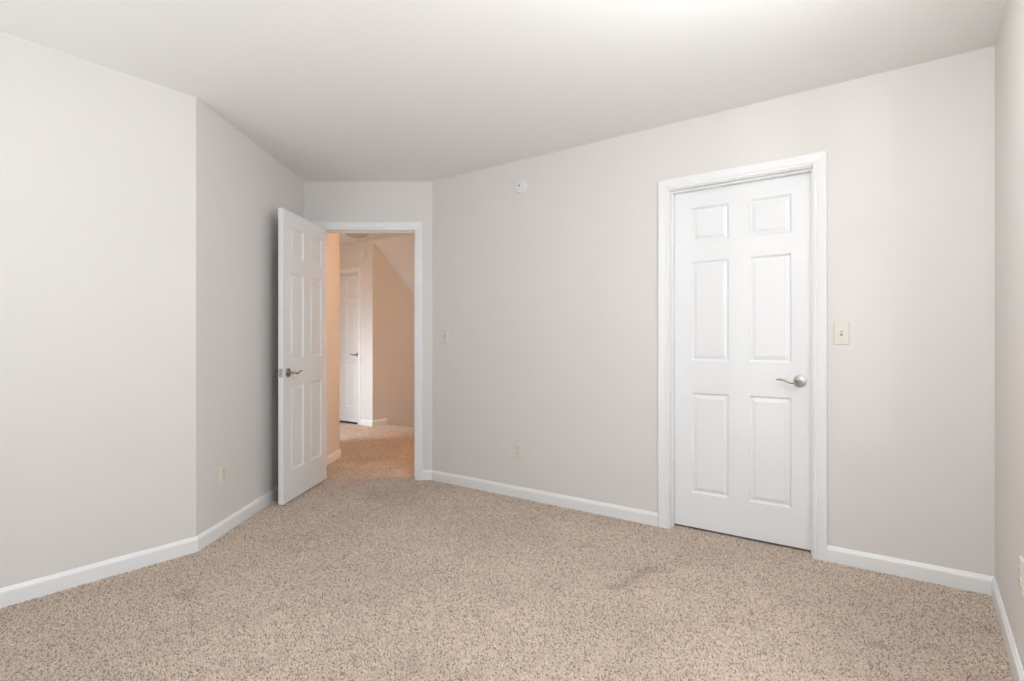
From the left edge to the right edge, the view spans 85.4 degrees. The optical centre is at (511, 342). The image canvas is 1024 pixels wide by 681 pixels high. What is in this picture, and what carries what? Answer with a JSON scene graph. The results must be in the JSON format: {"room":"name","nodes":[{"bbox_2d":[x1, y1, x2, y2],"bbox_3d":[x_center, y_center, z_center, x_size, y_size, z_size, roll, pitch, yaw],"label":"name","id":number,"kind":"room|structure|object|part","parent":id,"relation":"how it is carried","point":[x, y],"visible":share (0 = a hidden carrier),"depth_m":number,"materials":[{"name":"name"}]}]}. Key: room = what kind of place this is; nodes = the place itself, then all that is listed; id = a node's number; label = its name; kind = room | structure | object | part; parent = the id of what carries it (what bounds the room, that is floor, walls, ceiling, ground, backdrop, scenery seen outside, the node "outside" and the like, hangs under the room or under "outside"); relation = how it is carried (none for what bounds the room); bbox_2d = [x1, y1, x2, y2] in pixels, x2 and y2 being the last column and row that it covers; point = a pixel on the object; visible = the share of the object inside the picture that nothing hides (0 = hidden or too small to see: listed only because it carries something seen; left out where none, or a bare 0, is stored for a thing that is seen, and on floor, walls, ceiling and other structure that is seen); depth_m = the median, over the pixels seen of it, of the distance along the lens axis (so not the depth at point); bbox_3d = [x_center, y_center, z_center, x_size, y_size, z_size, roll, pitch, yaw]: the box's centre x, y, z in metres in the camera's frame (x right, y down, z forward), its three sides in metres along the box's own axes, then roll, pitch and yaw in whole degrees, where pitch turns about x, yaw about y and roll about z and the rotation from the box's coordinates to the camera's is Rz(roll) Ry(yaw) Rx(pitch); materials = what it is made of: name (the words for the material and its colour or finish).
{"room":"empty bedroom","nodes":[
{"label":"empty bedroom","id":0,"kind":"room"},
{"bbox_2d":[0,31,195,587],"bbox_3d":[-2.417,-0.099,2.117,0.115,2.447,2.250,0,0,37],"label":"wall","id":1,"kind":"structure","parent":0,"point":[98,162],"depth_m":2.61,"materials":[{"name":"beige paint"}]},
{"bbox_2d":[0,536,197,608],"bbox_3d":[-2.330,1.082,2.127,0.013,0.085,2.139,0,0,37],"label":"baseboard","id":2,"kind":"structure","parent":1,"relation":"attached to","point":[10,595],"depth_m":2.61,"materials":[{"name":"white paint"}]},
{"bbox_2d":[196,98,339,535],"bbox_3d":[-1.758,-0.125,4.228,0.115,2.499,2.484,0,0,0],"label":"wall","id":3,"kind":"structure","parent":0,"point":[241,188],"depth_m":3.46,"materials":[{"name":"beige paint"}]},
{"bbox_2d":[219,464,225,485],"bbox_3d":[-1.696,0.773,3.259,0.009,0.116,0.071,0,0,0],"label":"wall outlet","id":4,"kind":"object","parent":3,"relation":"attached to","point":[222,469],"visible":1,"depth_m":3.25,"materials":[{"name":"beige plastic"}]},
{"bbox_2d":[196,486,277,550],"bbox_3d":[-1.694,1.082,3.763,0.013,0.085,1.563,0,0,0],"label":"baseboard","id":5,"kind":"structure","parent":3,"relation":"attached to","point":[213,533],"depth_m":3.39,"materials":[{"name":"white paint"}]},
{"bbox_2d":[327,448,340,464],"bbox_3d":[-1.694,1.082,5.068,0.013,0.085,0.816,0,0,0],"label":"baseboard","id":6,"kind":"structure","parent":3,"relation":"attached to","point":[334,456],"depth_m":5.27,"materials":[{"name":"white paint"}]},
{"bbox_2d":[340,420,357,423],"bbox_3d":[-2.228,0.063,8.150,1.035,2.290,0.499,0,0,37],"label":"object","id":7,"kind":"structure","parent":0,"point":[340,420],"depth_m":8.34,"materials":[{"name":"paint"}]},
{"bbox_2d":[340,241,371,419],"bbox_3d":[-2.425,-0.125,7.922,1.450,2.499,0.100,0,0,37],"label":"wall","id":8,"kind":"structure","parent":0,"point":[349,259],"depth_m":7.54,"materials":[{"name":"beige paint"}]},
{"bbox_2d":[340,274,357,421],"bbox_3d":[-2.403,0.076,7.890,0.759,2.060,0.099,0,0,37],"label":"door","id":9,"kind":"structure","parent":8,"relation":"in","point":[348,284],"depth_m":7.84,"materials":[{"name":"white paint"}]},
{"bbox_2d":[340,267,360,424],"bbox_3d":[-2.401,0.046,7.893,0.901,2.157,0.118,0,0,37],"label":"door frame","id":10,"kind":"structure","parent":8,"relation":"attached to","point":[354,271],"depth_m":7.58,"materials":[{"name":"white paint"}]},
{"bbox_2d":[358,249,366,259],"bbox_3d":[-2.042,-1.205,7.551,0.148,0.148,0.040,0,0,37],"label":"smoke detector","id":11,"kind":"object","parent":8,"relation":"attached to","point":[362,253],"visible":1,"depth_m":7.53,"materials":[{"name":"white plastic"}]},
{"bbox_2d":[360,419,371,425],"bbox_3d":[-1.967,1.082,7.511,0.250,0.085,0.013,0,0,37],"label":"baseboard","id":12,"kind":"structure","parent":8,"relation":"attached to","point":[362,421],"depth_m":7.51,"materials":[{"name":"white paint"}]},
{"bbox_2d":[304,182,431,469],"bbox_3d":[-1.215,-0.099,4.603,1.200,2.447,0.115,0,0,0],"label":"wall","id":13,"kind":"structure","parent":0,"point":[323,201],"depth_m":4.54,"materials":[{"name":"beige paint"}]},
{"bbox_2d":[275,208,326,504],"bbox_3d":[-1.556,0.091,4.161,0.162,2.030,0.763,0,0,4],"label":"door","id":14,"kind":"structure","parent":13,"relation":"in","point":[302,244],"depth_m":4.08,"materials":[{"name":"white paint"}]},
{"bbox_3d":[-1.518,0.205,3.903,0.054,0.027,0.117,0,0,4],"label":"lever","id":15,"kind":"part","parent":14,"relation":"part of","materials":[{"name":"silver metal"}]},
{"bbox_2d":[312,222,422,480],"bbox_3d":[-1.184,0.067,4.603,0.908,2.115,0.151,0,0,0],"label":"door frame","id":16,"kind":"structure","parent":13,"relation":"attached to","point":[416,228],"depth_m":4.53,"materials":[{"name":"white paint"}]},
{"bbox_2d":[423,470,431,479],"bbox_3d":[-0.692,1.082,4.538,0.077,0.085,0.013,0,0,0],"label":"baseboard","id":17,"kind":"structure","parent":13,"relation":"attached to","point":[427,474],"depth_m":4.53,"materials":[{"name":"white paint"}]},
{"bbox_2d":[340,233,413,245],"bbox_3d":[-1.401,-1.414,5.769,5.661,0.080,2.137,0,0,37],"label":"ceiling","id":18,"kind":"structure","parent":0,"point":[344,239],"depth_m":7.23,"materials":[{"name":"paint"}]},
{"bbox_2d":[345,233,369,237],"bbox_3d":[-1.870,-1.321,6.700,0.336,0.107,0.336,0,0,0],"label":"ceiling lamp","id":19,"kind":"object","parent":18,"relation":"attached to","point":[353,235],"visible":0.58,"depth_m":6.64,"materials":[{"name":"white glass"}]},
{"bbox_2d":[372,241,413,427],"bbox_3d":[-1.019,0.822,8.684,0.100,4.392,3.000,0,0,37],"label":"wall","id":20,"kind":"structure","parent":0,"point":[392,301],"depth_m":7.70,"materials":[{"name":"beige paint"}]},
{"bbox_2d":[372,418,386,426],"bbox_3d":[-1.800,1.082,7.538,0.013,0.085,0.255,0,0,37],"label":"baseboard","id":21,"kind":"structure","parent":20,"relation":"attached to","point":[380,421],"depth_m":7.53,"materials":[{"name":"white paint"}]},
{"bbox_2d":[373,234,413,295],"bbox_3d":[0.408,-0.318,7.251,3.900,2.313,2.400,0,0,37],"label":"ceiling","id":22,"kind":"structure","parent":0,"point":[398,251],"depth_m":7.46,"materials":[{"name":"paint"}]},
{"bbox_2d":[0,0,1005,181],"bbox_3d":[-0.804,-1.382,2.160,4.603,0.120,4.241,0,0,37],"label":"ceiling","id":23,"kind":"structure","parent":0,"point":[332,90],"depth_m":2.60,"materials":[{"name":"paint"}]},
{"bbox_2d":[0,422,1013,680],"bbox_3d":[-1.337,1.171,4.189,7.648,0.093,6.635,0,0,37],"label":"floor","id":24,"kind":"structure","parent":0,"point":[374,571],"depth_m":2.38,"materials":[{"name":"carpet"}]},
{"bbox_2d":[432,46,994,576],"bbox_3d":[0.812,-0.099,3.529,3.640,2.447,0.115,0,0,37],"label":"wall","id":25,"kind":"structure","parent":0,"point":[545,296],"depth_m":2.96,"materials":[{"name":"beige paint"}]},
{"bbox_2d":[442,329,447,342],"bbox_3d":[-0.543,-0.054,4.453,0.071,0.116,0.018,0,0,37],"label":"light switch","id":26,"kind":"object","parent":25,"relation":"attached to","point":[444,331],"visible":1,"depth_m":4.45,"materials":[{"name":"beige plastic"}]},
{"bbox_2d":[514,442,521,458],"bbox_3d":[0.043,0.777,4.023,0.071,0.116,0.009,0,0,36],"label":"wall outlet","id":27,"kind":"object","parent":25,"relation":"attached to","point":[517,445],"visible":1,"depth_m":4.02,"materials":[{"name":"beige plastic"}]},
{"bbox_2d":[515,180,526,193],"bbox_3d":[0.062,-1.127,4.002,0.102,0.102,0.021,0,0,37],"label":"smoke detector","id":28,"kind":"object","parent":25,"relation":"attached to","point":[521,185],"visible":1,"depth_m":3.99,"materials":[{"name":"white plastic"}]},
{"bbox_2d":[432,470,657,526],"bbox_3d":[0.118,1.082,3.965,1.930,0.085,0.013,0,0,37],"label":"baseboard","id":29,"kind":"structure","parent":25,"relation":"attached to","point":[595,507],"depth_m":3.84,"materials":[{"name":"white paint"}]},
{"bbox_2d":[658,150,826,561],"bbox_3d":[1.294,0.069,3.172,0.904,2.112,0.151,0,0,37],"label":"door frame","id":30,"kind":"structure","parent":25,"relation":"attached to","point":[815,163],"depth_m":3.06,"materials":[{"name":"white paint"}]},
{"bbox_2d":[675,172,810,549],"bbox_3d":[1.308,0.096,3.191,0.762,2.020,0.162,0,0,37],"label":"door","id":31,"kind":"structure","parent":25,"relation":"in","point":[743,251],"depth_m":3.16,"materials":[{"name":"white paint"}]},
{"bbox_3d":[1.489,0.205,2.989,0.117,0.027,0.054,0,0,37],"label":"lever","id":32,"kind":"part","parent":31,"relation":"part of","materials":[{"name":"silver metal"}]},
{"bbox_2d":[833,322,849,344],"bbox_3d":[1.668,-0.048,2.811,0.071,0.116,0.018,0,0,36],"label":"light switch","id":33,"kind":"object","parent":25,"relation":"attached to","point":[841,330],"visible":1,"depth_m":2.81,"materials":[{"name":"beige plastic"}]},
{"bbox_2d":[827,545,993,595],"bbox_3d":[1.881,1.082,2.656,0.653,0.085,0.013,0,0,37],"label":"baseboard","id":34,"kind":"structure","parent":25,"relation":"attached to","point":[974,582],"depth_m":2.64,"materials":[{"name":"white paint"}]},
{"bbox_2d":[995,0,1023,670],"bbox_3d":[0.998,-0.099,0.823,0.115,2.447,4.240,0,0,37],"label":"wall","id":35,"kind":"structure","parent":0,"point":[1009,45],"depth_m":2.02,"materials":[{"name":"beige paint"}]},
{"bbox_2d":[991,577,1023,680],"bbox_3d":[0.947,1.082,0.861,0.013,0.085,4.010,0,0,37],"label":"baseboard","id":36,"kind":"structure","parent":35,"relation":"attached to","point":[1017,671],"depth_m":2.02,"materials":[{"name":"white paint"}]},
{"bbox_2d":[1019,555,1023,597],"bbox_3d":[1.626,0.746,1.773,0.009,0.116,0.071,0,0,37],"label":"wall outlet","id":37,"kind":"object","parent":35,"relation":"attached to","point":[1021,561],"visible":1,"depth_m":1.75,"materials":[{"name":"beige plastic"}]}
]}

